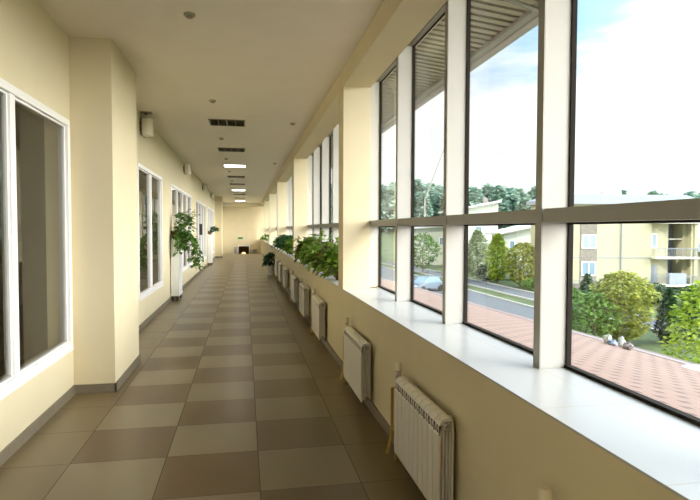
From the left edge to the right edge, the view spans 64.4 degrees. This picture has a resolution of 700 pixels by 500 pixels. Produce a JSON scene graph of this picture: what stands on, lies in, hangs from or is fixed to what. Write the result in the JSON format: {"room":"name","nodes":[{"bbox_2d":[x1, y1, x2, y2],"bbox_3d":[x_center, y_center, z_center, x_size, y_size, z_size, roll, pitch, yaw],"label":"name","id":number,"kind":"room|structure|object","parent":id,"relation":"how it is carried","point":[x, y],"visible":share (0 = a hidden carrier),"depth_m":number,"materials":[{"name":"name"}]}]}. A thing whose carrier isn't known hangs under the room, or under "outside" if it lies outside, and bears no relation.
{"room":"corridor","nodes":[
{"label":"corridor","id":0,"kind":"room"},
{"bbox_2d":[0,0,222,451],"bbox_3d":[-4.345,0.129,15.070,0.558,4.850,44.000,0,2,-11],"label":"wall","id":1,"kind":"structure","parent":0,"point":[87,81],"depth_m":5.08,"materials":[{"name":"beige paint"}]},
{"bbox_2d":[0,78,73,400],"bbox_3d":[-2.095,-0.040,2.657,0.070,2.068,4.800,0,2,-11],"label":"window","id":2,"kind":"structure","parent":1,"relation":"in","point":[16,377],"depth_m":3.83,"materials":[{"name":"white plastic"}]},
{"bbox_2d":[0,96,47,376],"bbox_3d":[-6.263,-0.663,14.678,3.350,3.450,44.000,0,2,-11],"label":"window pane","id":3,"kind":"object","parent":2,"relation":"attached to","point":[30,149],"visible":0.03,"depth_m":6.42,"materials":[{"name":"grey glass"}]},
{"bbox_2d":[0,256,222,466],"bbox_3d":[-3.974,0.964,13.695,0.370,0.085,41.100,0,2,-11],"label":"baseboard","id":4,"kind":"structure","parent":1,"relation":"attached to","point":[11,448],"depth_m":5.03,"materials":[{"name":"tile"}]},
{"bbox_2d":[140,117,153,136],"bbox_3d":[-3.098,-1.867,8.495,0.181,0.258,0.282,0,2,-11],"label":"wall speaker","id":5,"kind":"object","parent":1,"relation":"attached to","point":[146,124],"visible":1,"depth_m":8.38,"materials":[{"name":"beige plastic"}]},
{"bbox_2d":[137,162,162,301],"bbox_3d":[-3.369,-0.306,9.393,0.070,2.058,2.440,0,2,-11],"label":"window","id":6,"kind":"structure","parent":1,"relation":"in","point":[149,184],"depth_m":9.31,"materials":[{"name":"white plastic"}]},
{"bbox_2d":[171,183,191,271],"bbox_3d":[-4.277,-0.485,14.194,0.070,2.058,4.600,0,2,-11],"label":"window","id":7,"kind":"structure","parent":1,"relation":"in","point":[181,201],"depth_m":14.12,"materials":[{"name":"white plastic"}]},
{"bbox_2d":[183,164,190,174],"bbox_3d":[-4.222,-2.089,14.435,0.181,0.258,0.282,0,2,-11],"label":"wall speaker","id":8,"kind":"object","parent":1,"relation":"attached to","point":[187,167],"visible":1,"depth_m":14.32,"materials":[{"name":"beige plastic"}]},
{"bbox_2d":[196,200,206,262],"bbox_3d":[-5.429,-0.652,20.285,0.070,2.138,4.800,0,2,-11],"label":"window","id":9,"kind":"structure","parent":1,"relation":"in","point":[200,207],"depth_m":20.23,"materials":[{"name":"white plastic"}]},
{"bbox_2d":[208,207,213,252],"bbox_3d":[-6.516,-0.866,26.029,0.070,2.138,4.400,0,2,-11],"label":"window","id":10,"kind":"structure","parent":1,"relation":"in","point":[210,211],"depth_m":26.85,"materials":[{"name":"white plastic"}]},
{"bbox_2d":[0,254,425,499],"bbox_3d":[-2.904,1.102,13.902,2.950,0.200,41.100,0,2,-11],"label":"floor","id":11,"kind":"structure","parent":0,"point":[231,394],"depth_m":4.37,"materials":[{"name":"tile"}]},
{"bbox_2d":[170,239,182,300],"bbox_3d":[-3.751,0.411,12.046,0.179,1.312,0.640,0,2,-11],"label":"stand","id":12,"kind":"object","parent":11,"relation":"on","point":[176,261],"visible":0.71,"depth_m":11.75,"materials":[{"name":"white plastic"}]},
{"bbox_2d":[171,209,204,270],"bbox_3d":[-3.482,-0.203,11.908,0.682,1.351,0.787,0,2,-11],"label":"ivy plant","id":13,"kind":"object","parent":12,"relation":"on","point":[183,236],"visible":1,"depth_m":11.83,"materials":[{"name":"green plant"}]},
{"bbox_2d":[207,234,212,264],"bbox_3d":[-5.942,-0.011,23.633,0.179,1.292,0.640,0,2,-11],"label":"stand","id":14,"kind":"object","parent":11,"relation":"on","point":[210,245],"visible":0.94,"depth_m":23.33,"materials":[{"name":"white plastic"}]},
{"bbox_2d":[208,226,219,234],"bbox_3d":[-5.761,-0.837,23.567,0.529,0.365,0.732,0,2,-11],"label":"potted plant","id":15,"kind":"object","parent":14,"relation":"on","point":[212,229],"visible":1,"depth_m":23.49,"materials":[{"name":"green plant"}]},
{"bbox_2d":[262,252,275,274],"bbox_3d":[-2.717,0.452,18.591,0.477,0.758,0.568,0,2,-11],"label":"potted plant","id":16,"kind":"object","parent":11,"relation":"on","point":[270,266],"visible":1,"depth_m":18.52,"materials":[{"name":"green plant"}]},
{"bbox_2d":[36,0,444,202],"bbox_3d":[-2.984,-2.403,15.335,3.350,0.200,44.200,0,2,-11],"label":"ceiling","id":17,"kind":"structure","parent":0,"point":[270,65],"depth_m":5.84,"materials":[{"name":"paint"}]},
{"bbox_2d":[184,12,195,18],"bbox_3d":[-1.290,-1.880,4.473,0.096,0.038,0.096,0,2,-11],"label":"smoke detector","id":18,"kind":"object","parent":17,"relation":"attached to","point":[189,15],"visible":1,"depth_m":4.45,"materials":[{"name":"beige plastic"}]},
{"bbox_2d":[208,119,244,126],"bbox_3d":[-1.992,-2.062,9.018,0.570,0.012,0.520,0,2,-11],"label":"ceiling vent","id":19,"kind":"object","parent":17,"relation":"in","point":[213,122],"visible":1,"depth_m":9.00,"materials":[{"name":"brown metal"}]},
{"bbox_2d":[218,147,244,151],"bbox_3d":[-2.571,-2.176,12.081,0.570,0.012,0.520,0,2,-11],"label":"ceiling vent","id":20,"kind":"object","parent":17,"relation":"in","point":[219,148],"visible":1,"depth_m":12.04,"materials":[{"name":"brown metal"}]},
{"bbox_2d":[223,164,245,167],"bbox_3d":[-3.143,-2.290,15.156,0.590,0.014,0.590,0,2,-11],"label":"recessed light","id":21,"kind":"object","parent":17,"relation":"in","point":[224,165],"visible":1,"depth_m":15.03,"materials":[{"name":"white plastic"}]},
{"bbox_2d":[222,206,260,253],"bbox_3d":[-7.079,-0.585,37.033,3.350,5.050,0.200,0,2,-11],"label":"wall","id":22,"kind":"structure","parent":0,"point":[245,222],"depth_m":36.87,"materials":[{"name":"beige paint"}]},
{"bbox_2d":[222,202,260,206],"bbox_3d":[-7.173,-2.978,36.519,2.590,0.230,0.600,0,2,-11],"label":"trim","id":23,"kind":"structure","parent":22,"relation":"attached to","point":[223,203],"depth_m":36.28,"materials":[{"name":"paint"}]},
{"bbox_2d":[239,246,248,253],"bbox_3d":[-7.296,0.332,38.605,3.000,3.100,2.900,0,2,-11],"label":"shell","id":24,"kind":"object","parent":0,"point":[245,249],"visible":0.03,"depth_m":39.90,"materials":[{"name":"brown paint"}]},
{"bbox_2d":[331,0,538,161],"bbox_3d":[-1.996,-2.863,21.727,1.070,0.173,56.420,0,2,-11],"label":"soffit","id":25,"kind":"structure","parent":0,"point":[489,18],"depth_m":6.01,"materials":[{"name":"silver metal"}]},
{"bbox_2d":[331,3,538,168],"bbox_3d":[-1.473,-2.788,21.819,0.190,0.155,56.400,0,2,-11],"label":"roof eave","id":26,"kind":"object","parent":25,"relation":"attached to","point":[527,21],"depth_m":5.94,"materials":[{"name":"grey metal"}]},
{"bbox_2d":[503,0,538,13],"bbox_3d":[1.248,-2.133,4.663,1.036,0.174,0.044,-1,2,-25],"label":"trim","id":27,"kind":"structure","parent":26,"relation":"attached to","point":[515,2],"depth_m":4.76,"materials":[{"name":"grey metal"}]},
{"bbox_2d":[261,0,682,499],"bbox_3d":[-1.650,-0.590,15.553,0.460,3.470,44.000,0,2,-11],"label":"wall","id":28,"kind":"structure","parent":0,"point":[505,448],"depth_m":3.99,"materials":[{"name":"beige paint"}]},
{"bbox_2d":[275,256,278,275],"bbox_3d":[-2.254,0.550,17.230,0.111,0.670,1.078,0,2,-11],"label":"radiator","id":29,"kind":"object","parent":28,"relation":"attached to","point":[276,259],"visible":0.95,"depth_m":16.75,"materials":[{"name":"white metal"}]},
{"bbox_2d":[278,259,283,282],"bbox_3d":[-1.920,0.616,15.463,0.111,0.670,1.078,0,2,-11],"label":"radiator","id":30,"kind":"object","parent":28,"relation":"attached to","point":[280,265],"visible":0.98,"depth_m":14.99,"materials":[{"name":"white metal"}]},
{"bbox_2d":[276,180,288,234],"bbox_3d":[-2.586,-1.308,21.256,0.156,2.320,6.160,0,2,-11],"label":"window","id":31,"kind":"structure","parent":28,"relation":"in","point":[287,182],"depth_m":18.23,"materials":[{"name":"grey metal"}]},
{"bbox_2d":[282,263,288,288],"bbox_3d":[-1.585,0.682,13.695,0.111,0.670,1.078,0,2,-11],"label":"radiator","id":32,"kind":"object","parent":28,"relation":"attached to","point":[285,269],"visible":1,"depth_m":13.22,"materials":[{"name":"white metal"}]},
{"bbox_2d":[278,249,292,258],"bbox_3d":[-1.590,0.081,15.258,0.466,0.009,5.850,0,2,-11],"label":"trim","id":33,"kind":"structure","parent":28,"relation":"attached to","point":[284,252],"depth_m":14.20,"materials":[{"name":"tile"}]},
{"bbox_2d":[272,235,292,250],"bbox_3d":[-1.847,-0.180,15.532,0.662,0.490,0.813,0,2,-11],"label":"potted plant","id":34,"kind":"object","parent":33,"relation":"on","point":[276,241],"visible":0.28,"depth_m":15.46,"materials":[{"name":"green plant"}]},
{"bbox_2d":[276,235,292,253],"bbox_3d":[-1.607,-0.134,14.337,0.617,0.486,0.774,0,2,-11],"label":"potted plant","id":35,"kind":"object","parent":33,"relation":"on","point":[280,243],"visible":0.44,"depth_m":14.29,"materials":[{"name":"green plant"}]},
{"bbox_2d":[281,239,292,255],"bbox_3d":[-1.388,-0.062,13.292,0.590,0.421,0.718,0,2,-11],"label":"potted plant","id":36,"kind":"object","parent":33,"relation":"on","point":[288,246],"visible":0.41,"depth_m":13.22,"materials":[{"name":"green plant"}]},
{"bbox_2d":[290,270,298,302],"bbox_3d":[-1.121,0.773,11.240,0.111,0.670,1.078,0,2,-11],"label":"radiator","id":37,"kind":"object","parent":28,"relation":"attached to","point":[294,280],"visible":1,"depth_m":10.83,"materials":[{"name":"white metal"}]},
{"bbox_2d":[287,155,312,244],"bbox_3d":[-1.443,-1.083,15.217,0.156,2.320,6.160,0,2,-11],"label":"window","id":38,"kind":"structure","parent":28,"relation":"in","point":[310,158],"depth_m":12.21,"materials":[{"name":"grey metal"}]},
{"bbox_2d":[298,278,309,316],"bbox_3d":[-0.783,0.840,9.453,0.111,0.670,1.078,0,2,-11],"label":"radiator","id":39,"kind":"object","parent":28,"relation":"attached to","point":[304,291],"visible":1,"depth_m":9.00,"materials":[{"name":"white metal"}]},
{"bbox_2d":[297,260,337,285],"bbox_3d":[-0.448,0.306,9.220,0.466,0.009,5.850,0,2,-11],"label":"trim","id":40,"kind":"structure","parent":28,"relation":"attached to","point":[331,278],"depth_m":7.28,"materials":[{"name":"plastic"}]},
{"bbox_2d":[291,238,303,262],"bbox_3d":[-0.938,0.009,11.154,0.505,0.510,0.646,0,2,-17],"label":"potted plant","id":41,"kind":"object","parent":40,"relation":"on","point":[298,241],"visible":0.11,"depth_m":11.11,"materials":[{"name":"green plant"}]},
{"bbox_2d":[294,234,315,263],"bbox_3d":[-0.801,-0.019,10.328,0.523,0.556,0.643,0,2,-11],"label":"potted plant","id":42,"kind":"object","parent":40,"relation":"on","point":[301,244],"visible":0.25,"depth_m":10.31,"materials":[{"name":"green plant"}]},
{"bbox_2d":[297,230,324,265],"bbox_3d":[-0.657,-0.029,9.513,0.560,0.637,0.625,0,2,-11],"label":"potted plant","id":43,"kind":"object","parent":40,"relation":"on","point":[306,246],"visible":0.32,"depth_m":9.45,"materials":[{"name":"green plant"}]},
{"bbox_2d":[303,234,330,271],"bbox_3d":[-0.470,0.059,8.589,0.541,0.617,0.652,0,2,-11],"label":"potted plant","id":44,"kind":"object","parent":40,"relation":"on","point":[317,247],"visible":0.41,"depth_m":8.58,"materials":[{"name":"green plant"}]},
{"bbox_2d":[308,240,337,275],"bbox_3d":[-0.329,0.095,7.832,0.542,0.539,0.641,0,2,-11],"label":"potted plant","id":45,"kind":"object","parent":40,"relation":"on","point":[315,266],"visible":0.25,"depth_m":7.79,"materials":[{"name":"green plant"}]},
{"bbox_2d":[316,236,338,279],"bbox_3d":[-0.184,0.095,7.048,0.531,0.572,0.672,0,2,-11],"label":"potted plant","id":46,"kind":"object","parent":40,"relation":"on","point":[331,264],"visible":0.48,"depth_m":6.96,"materials":[{"name":"green plant"}]},
{"bbox_2d":[310,289,325,339],"bbox_3d":[-0.439,0.907,7.637,0.111,0.670,1.078,0,2,-11],"label":"radiator","id":47,"kind":"object","parent":28,"relation":"attached to","point":[318,306],"visible":1,"depth_m":7.26,"materials":[{"name":"white metal"}]},
{"bbox_2d":[262,253,393,444],"bbox_3d":[-1.617,0.955,14.140,0.012,0.085,41.100,0,2,-11],"label":"baseboard","id":48,"kind":"structure","parent":28,"relation":"attached to","point":[378,416],"depth_m":4.65,"materials":[{"name":"tile"}]},
{"bbox_2d":[307,82,381,286],"bbox_3d":[-0.301,-0.858,9.179,0.156,2.320,6.160,0,2,-11],"label":"window","id":49,"kind":"structure","parent":28,"relation":"in","point":[322,154],"depth_m":8.54,"materials":[{"name":"grey metal"}]},
{"bbox_2d":[340,317,370,401],"bbox_3d":[0.047,1.003,5.064,0.111,0.670,1.078,0,2,-11],"label":"radiator","id":50,"kind":"object","parent":28,"relation":"attached to","point":[356,350],"visible":1,"depth_m":4.75,"materials":[{"name":"white metal"}]},
{"bbox_2d":[385,361,453,499],"bbox_3d":[0.391,1.071,3.248,0.111,0.670,1.078,0,2,-11],"label":"radiator","id":51,"kind":"object","parent":28,"relation":"attached to","point":[423,432],"visible":1,"depth_m":2.99,"materials":[{"name":"white metal"}]},
{"bbox_2d":[397,384,440,435],"bbox_3d":[0.366,0.874,3.127,0.010,0.047,0.812,0,2,-11],"label":"grille","id":52,"kind":"object","parent":51,"relation":"attached to","point":[431,422],"depth_m":3.03,"materials":[{"name":"grey metal"}]},
{"bbox_2d":[343,288,699,499],"bbox_3d":[0.694,0.531,3.181,0.466,0.009,5.850,0,2,-11],"label":"windowsill","id":53,"kind":"structure","parent":28,"relation":"attached to","point":[662,446],"depth_m":2.07,"materials":[{"name":"plastic"}]},
{"bbox_2d":[370,0,699,425],"bbox_3d":[0.841,-0.633,3.140,0.156,2.320,6.160,0,2,-11],"label":"window","id":54,"kind":"structure","parent":28,"relation":"in","point":[554,216],"depth_m":2.58,"materials":[{"name":"grey metal"}]},
{"bbox_2d":[538,486,551,499],"bbox_3d":[0.724,1.137,1.490,0.111,0.670,1.078,0,2,-11],"label":"radiator","id":55,"kind":"object","parent":28,"relation":"attached to","point":[544,492],"visible":1,"depth_m":1.83,"materials":[{"name":"white metal"}]},
{"bbox_3d":[-3.875,-0.370,27.336,0.466,0.009,5.850,0,2,-11],"label":"trim","id":56,"kind":"structure","parent":28,"relation":"attached to","visible":0},
{"bbox_2d":[260,233,268,241],"bbox_3d":[-4.263,-0.623,28.177,0.702,0.434,0.735,0,2,-11],"label":"potted plant","id":57,"kind":"object","parent":56,"relation":"on","point":[265,235],"visible":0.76,"depth_m":28.14,"materials":[{"name":"green plant"}]},
{"bbox_2d":[381,279,699,417],"bbox_3d":[0.740,0.512,11.973,2.908,0.545,36.000,0,2,-11],"label":"paved walkway","id":58,"kind":"structure","parent":0,"point":[665,381],"depth_m":3.90,"materials":[{"name":"pink"}]},
{"bbox_2d":[381,278,699,364],"bbox_3d":[1.053,0.763,12.041,0.250,0.140,36.106,0,2,-15],"label":"curb","id":59,"kind":"object","parent":58,"relation":"attached to","point":[472,303],"visible":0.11,"depth_m":6.16,"materials":[{"name":"concrete"}]},
{"bbox_2d":[603,333,611,343],"bbox_3d":[2.531,0.869,5.461,0.078,0.107,0.090,0,2,-11],"label":"rock","id":60,"kind":"object","parent":58,"relation":"on","point":[608,337],"visible":0.75,"depth_m":5.44,"materials":[{"name":"grey stone"}]},
{"bbox_2d":[607,339,617,345],"bbox_3d":[2.517,0.887,5.338,0.084,0.064,0.116,0,2,-11],"label":"rock","id":61,"kind":"object","parent":58,"relation":"on","point":[612,342],"visible":0.96,"depth_m":5.31,"materials":[{"name":"stone"}]},
{"bbox_2d":[618,336,624,346],"bbox_3d":[2.610,0.879,5.335,0.065,0.118,0.061,0,2,-11],"label":"rock","id":62,"kind":"object","parent":58,"relation":"on","point":[621,340],"visible":0.73,"depth_m":5.32,"materials":[{"name":"grey stone"}]},
{"bbox_2d":[622,342,633,349],"bbox_3d":[2.586,0.892,5.175,0.092,0.082,0.111,-2,3,-39],"label":"lump","id":63,"kind":"object","parent":58,"relation":"on","point":[626,345],"visible":0.85,"depth_m":5.15,"materials":[{"name":"stone"}]},
{"bbox_2d":[681,364,699,370],"bbox_3d":[2.733,0.958,4.402,0.280,0.080,0.280,0,2,-11],"label":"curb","id":64,"kind":"object","parent":58,"relation":"on","point":[689,366],"visible":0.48,"depth_m":4.38,"materials":[{"name":"white concrete"}]},
{"label":"outside","id":65,"kind":"structure","parent":0,"visible":0},
{"bbox_2d":[381,263,699,363],"bbox_3d":[143.415,-1.219,210.397,480.000,0.001,480.000,0,2,-11],"label":"ground","id":66,"kind":"structure","parent":65,"point":[650,342],"depth_m":45.17,"materials":[{"name":"green plant"}]},
{"bbox_2d":[414,232,442,271],"bbox_3d":[10.015,0.400,77.207,5.301,5.751,5.298,2,3,39],"label":"leafy tree","id":67,"kind":"object","parent":66,"relation":"on","point":[431,260],"visible":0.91,"depth_m":76.74,"materials":[{"name":"green plant"}]},
{"bbox_2d":[414,226,442,264],"bbox_3d":[14.654,-1.140,98.823,8.700,7.174,9.200,0,2,0],"label":"house","id":68,"kind":"structure","parent":66,"relation":"on","point":[436,233],"depth_m":94.98,"materials":[{"name":"grey paint"}]},
{"bbox_2d":[424,149,443,216],"bbox_3d":[18.645,-12.856,120.471,7.484,29.032,2.400,0,2,-11],"label":"crane","id":69,"kind":"object","parent":66,"relation":"on","point":[443,149],"visible":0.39,"depth_m":119.95,"materials":[{"name":"grey metal"}]},
{"bbox_2d":[381,266,533,307],"bbox_3d":[6.362,2.895,84.312,0.200,0.120,97.000,0,2,-11],"label":"kerb","id":70,"kind":"object","parent":66,"relation":"on","point":[381,266],"visible":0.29,"depth_m":48.79,"materials":[{"name":"concrete"}]},
{"bbox_2d":[438,198,501,268],"bbox_3d":[18.809,-2.671,88.759,8.200,11.000,9.200,0,2,0],"label":"house","id":71,"kind":"structure","parent":66,"relation":"on","point":[485,207],"depth_m":84.89,"materials":[{"name":"grey paint"}]},
{"bbox_2d":[468,228,491,278],"bbox_3d":[15.473,0.495,67.880,3.545,6.279,3.786,0,2,-11],"label":"poplar tree","id":72,"kind":"object","parent":66,"relation":"on","point":[476,239],"visible":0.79,"depth_m":67.43,"materials":[{"name":"green plant"}]},
{"bbox_2d":[475,264,498,280],"bbox_3d":[16.306,2.674,65.885,3.139,2.079,2.945,-1,3,-36],"label":"bush","id":73,"kind":"object","parent":66,"relation":"on","point":[483,269],"visible":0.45,"depth_m":65.66,"materials":[{"name":"green plant"}]},
{"bbox_2d":[484,233,510,282],"bbox_3d":[16.812,0.949,62.930,3.192,5.744,3.537,0,2,-11],"label":"poplar tree","id":74,"kind":"object","parent":66,"relation":"on","point":[497,240],"visible":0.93,"depth_m":62.67,"materials":[{"name":"green plant"}]},
{"bbox_2d":[485,225,530,272],"bbox_3d":[22.501,-0.306,74.836,7.000,7.317,7.200,0,2,0],"label":"house","id":75,"kind":"structure","parent":66,"relation":"on","point":[518,233],"depth_m":71.99,"materials":[{"name":"grey paint"}]},
{"bbox_2d":[503,242,534,285],"bbox_3d":[18.064,1.576,58.285,4.295,4.841,4.689,0,2,-7],"label":"round tree","id":76,"kind":"object","parent":66,"relation":"on","point":[527,249],"visible":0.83,"depth_m":57.66,"materials":[{"name":"green plant"}]},
{"bbox_2d":[518,278,533,290],"bbox_3d":[18.397,3.453,55.906,3.047,1.270,3.012,0,2,-1],"label":"bush","id":77,"kind":"object","parent":66,"relation":"on","point":[526,285],"visible":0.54,"depth_m":55.63,"materials":[{"name":"green plant"}]},
{"bbox_2d":[381,262,694,340],"bbox_3d":[10.288,3.234,75.393,0.200,0.120,116.000,0,2,-11],"label":"kerb","id":78,"kind":"object","parent":66,"relation":"on","point":[651,329],"visible":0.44,"depth_m":53.48,"materials":[{"name":"concrete"}]},
{"bbox_2d":[414,266,699,328],"bbox_3d":[13.138,3.224,75.931,0.200,0.120,116.000,0,2,-11],"label":"kerb","id":79,"kind":"object","parent":66,"relation":"on","point":[414,266],"depth_m":59.28,"materials":[{"name":"concrete"}]},
{"bbox_2d":[572,287,593,331],"bbox_3d":[12.538,3.511,31.541,2.701,2.897,2.571,2,3,35],"label":"bush","id":80,"kind":"object","parent":66,"relation":"on","point":[575,290],"visible":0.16,"depth_m":31.13,"materials":[{"name":"green plant"}]},
{"bbox_2d":[573,273,601,332],"bbox_3d":[13.924,3.132,32.822,2.273,3.569,2.113,1,2,25],"label":"bush","id":81,"kind":"object","parent":66,"relation":"on","point":[585,286],"visible":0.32,"depth_m":32.65,"materials":[{"name":"green plant"}]},
{"bbox_2d":[572,292,623,337],"bbox_3d":[12.560,3.628,28.549,2.743,2.882,2.671,0,2,-16],"label":"bush","id":82,"kind":"object","parent":66,"relation":"on","point":[582,322],"visible":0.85,"depth_m":28.19,"materials":[{"name":"green plant"}]},
{"bbox_2d":[526,191,699,288],"bbox_3d":[27.354,-1.105,58.395,16.300,10.150,4.800,0,2,0],"label":"apartment building","id":83,"kind":"structure","parent":66,"relation":"on","point":[666,254],"depth_m":57.02,"materials":[{"name":"yellow paint"}]},
{"bbox_2d":[584,269,662,341],"bbox_3d":[14.421,3.033,29.440,3.784,4.019,3.759,2,2,33],"label":"bush","id":84,"kind":"object","parent":66,"relation":"on","point":[613,279],"visible":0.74,"depth_m":28.81,"materials":[{"name":"green plant"}]},
{"bbox_2d":[607,284,647,304],"bbox_3d":[22.608,3.617,45.227,3.828,1.824,4.004,1,2,24],"label":"bush","id":85,"kind":"object","parent":66,"relation":"on","point":[621,284],"visible":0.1,"depth_m":44.83,"materials":[{"name":"green plant"}]},
{"bbox_2d":[636,282,678,304],"bbox_3d":[25.016,3.586,45.990,3.935,1.948,3.643,0,2,4],"label":"bush","id":86,"kind":"object","parent":66,"relation":"on","point":[657,287],"visible":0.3,"depth_m":45.38,"materials":[{"name":"green plant"}]},
{"bbox_2d":[652,287,683,343],"bbox_3d":[17.010,3.515,29.598,1.615,3.061,1.719,2,3,42],"label":"bush","id":87,"kind":"object","parent":66,"relation":"on","point":[668,299],"visible":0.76,"depth_m":29.35,"materials":[{"name":"green plant"}]},
{"bbox_2d":[659,280,699,363],"bbox_3d":[12.950,3.228,20.244,2.876,4.293,3.092,0,2,-17],"label":"bush","id":88,"kind":"object","parent":66,"relation":"on","point":[686,295],"visible":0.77,"depth_m":20.33,"materials":[{"name":"green plant"}]},
{"bbox_2d":[674,284,698,301],"bbox_3d":[28.243,3.664,44.631,3.884,1.876,4.244,-1,2,-23],"label":"bush","id":89,"kind":"object","parent":66,"relation":"on","point":[681,288],"visible":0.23,"depth_m":45.10,"materials":[{"name":"green plant"}]},
{"bbox_2d":[678,289,699,336],"bbox_3d":[18.946,3.583,30.741,1.743,2.854,1.875,1,2,11],"label":"bush","id":90,"kind":"object","parent":66,"relation":"on","point":[689,314],"visible":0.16,"depth_m":30.56,"materials":[{"name":"green plant"}]},
{"bbox_2d":[697,224,699,280],"bbox_3d":[44.704,-1.053,68.752,14.600,9.400,10.500,0,2,0],"label":"building","id":91,"kind":"structure","parent":66,"relation":"on","point":[698,270],"depth_m":66.06,"materials":[{"name":"beige paint"}]},
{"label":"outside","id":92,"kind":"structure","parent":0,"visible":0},
{"bbox_2d":[331,229,394,262],"bbox_3d":[83.907,-5.630,201.350,352.251,9.190,283.314,0,2,-11],"label":"hill","id":93,"kind":"structure","parent":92,"point":[388,238],"depth_m":127.90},
{"bbox_2d":[381,187,391,229],"bbox_3d":[7.340,-11.400,155.670,9.660,13.705,9.325,0,2,-16],"label":"tree","id":94,"kind":"object","parent":93,"relation":"on","point":[385,215],"visible":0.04,"depth_m":154.13,"materials":[{"name":"green plant"}]},
{"bbox_2d":[381,184,395,232],"bbox_3d":[10.464,-11.302,154.349,9.112,14.021,10.288,1,2,22],"label":"tree","id":95,"kind":"object","parent":93,"relation":"on","point":[389,194],"visible":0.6,"depth_m":152.43,"materials":[{"name":"green plant"}]},
{"bbox_2d":[414,179,425,197],"bbox_3d":[20.442,-14.272,170.079,9.520,15.215,10.047,1,2,17],"label":"tree","id":96,"kind":"object","parent":93,"relation":"on","point":[418,184],"visible":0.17,"depth_m":168.54,"materials":[{"name":"green plant"}]},
{"bbox_2d":[414,190,436,217],"bbox_3d":[19.906,-9.971,151.603,8.683,12.760,8.994,-1,3,-37],"label":"tree","id":97,"kind":"object","parent":93,"relation":"on","point":[420,196],"visible":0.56,"depth_m":150.23,"materials":[{"name":"green plant"}]},
{"bbox_2d":[423,184,434,206],"bbox_3d":[23.458,-12.840,167.265,9.500,13.478,9.171,0,2,-11],"label":"tree","id":98,"kind":"object","parent":93,"relation":"on","point":[428,185],"visible":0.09,"depth_m":166.29,"materials":[{"name":"green plant"}]},
{"bbox_2d":[421,190,442,216],"bbox_3d":[23.670,-10.978,159.242,8.087,12.445,9.132,-1,2,-29],"label":"tree","id":99,"kind":"object","parent":93,"relation":"on","point":[433,194],"visible":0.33,"depth_m":157.61,"materials":[{"name":"green plant"}]},
{"bbox_2d":[433,187,442,205],"bbox_3d":[26.675,-12.776,169.249,8.387,12.905,9.470,1,2,31],"label":"tree","id":100,"kind":"object","parent":93,"relation":"on","point":[440,190],"visible":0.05,"depth_m":168.17,"materials":[{"name":"green plant"}]},
{"bbox_2d":[435,193,442,215],"bbox_3d":[26.656,-10.265,157.521,6.773,11.623,7.153,1,2,14],"label":"tree","id":101,"kind":"object","parent":93,"relation":"on","point":[440,195],"visible":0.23,"depth_m":156.58,"materials":[{"name":"green plant"}]},
{"bbox_2d":[469,187,484,205],"bbox_3d":[33.957,-10.092,150.845,9.143,14.069,10.324,1,2,12],"label":"tree","id":102,"kind":"object","parent":93,"relation":"on","point":[476,196],"visible":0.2,"depth_m":149.28,"materials":[{"name":"green plant"}]},
{"bbox_2d":[480,183,493,201],"bbox_3d":[38.829,-11.388,157.386,9.124,14.826,8.640,-2,3,-39],"label":"tree","id":103,"kind":"object","parent":93,"relation":"on","point":[487,189],"visible":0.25,"depth_m":155.95,"materials":[{"name":"green plant"}]},
{"bbox_2d":[488,185,511,229],"bbox_3d":[40.804,-10.553,152.787,9.603,14.543,9.100,2,3,42],"label":"tree","id":104,"kind":"object","parent":93,"relation":"on","point":[502,194],"visible":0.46,"depth_m":151.08,"materials":[{"name":"green plant"}]},
{"bbox_2d":[499,189,519,228],"bbox_3d":[44.872,-10.183,154.088,9.421,13.366,9.095,-1,2,-23],"label":"tree","id":105,"kind":"object","parent":93,"relation":"on","point":[513,193],"visible":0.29,"depth_m":152.78,"materials":[{"name":"green plant"}]},
{"bbox_2d":[509,195,530,226],"bbox_3d":[46.169,-8.481,146.606,8.780,11.966,7.776,-2,3,-41],"label":"tree","id":106,"kind":"object","parent":93,"relation":"on","point":[522,204],"visible":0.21,"depth_m":145.82,"materials":[{"name":"green plant"}]},
{"bbox_2d":[516,188,526,197],"bbox_3d":[54.042,-13.141,177.414,8.396,13.419,8.861,1,2,24],"label":"tree","id":107,"kind":"object","parent":93,"relation":"on","point":[520,191],"visible":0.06,"depth_m":176.02,"materials":[{"name":"green plant"}]},
{"bbox_2d":[531,186,535,199],"bbox_3d":[50.269,-10.043,147.754,8.602,14.762,9.085,0,2,-18],"label":"tree","id":108,"kind":"object","parent":93,"relation":"on","point":[533,196],"visible":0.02,"depth_m":147.58,"materials":[{"name":"green plant"}]},
{"bbox_2d":[647,190,658,194],"bbox_3d":[79.389,-10.149,146.268,6.460,11.086,6.822,1,2,20],"label":"tree","id":109,"kind":"object","parent":93,"relation":"on","point":[654,192],"visible":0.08,"depth_m":145.22,"materials":[{"name":"green plant"}]},
{"bbox_2d":[685,191,698,197],"bbox_3d":[80.968,-8.632,132.894,7.131,10.972,8.052,-2,3,-45],"label":"tree","id":110,"kind":"object","parent":93,"relation":"on","point":[689,193],"visible":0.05,"depth_m":131.90,"materials":[{"name":"green plant"}]},
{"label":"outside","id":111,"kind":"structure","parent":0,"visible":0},
{"bbox_2d":[381,267,533,318],"bbox_3d":[1.203,2.959,83.339,10.300,0.030,97.000,0,2,-11],"label":"road","id":112,"kind":"structure","parent":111,"point":[386,273],"depth_m":46.06,"materials":[{"name":"grey asphalt"}]},
{"bbox_2d":[414,275,442,290],"bbox_3d":[7.413,3.291,54.477,4.257,1.460,1.800,-2,3,-41],"label":"car","id":113,"kind":"object","parent":112,"relation":"on","point":[424,282],"visible":0.67,"depth_m":53.95,"materials":[{"name":"blue paint"}]},
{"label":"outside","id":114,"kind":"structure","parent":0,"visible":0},
{"bbox_2d":[386,263,697,338],"bbox_3d":[11.713,3.274,75.663,2.700,0.030,116.000,0,2,-11],"label":"road","id":115,"kind":"structure","parent":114,"point":[473,282],"depth_m":57.10,"materials":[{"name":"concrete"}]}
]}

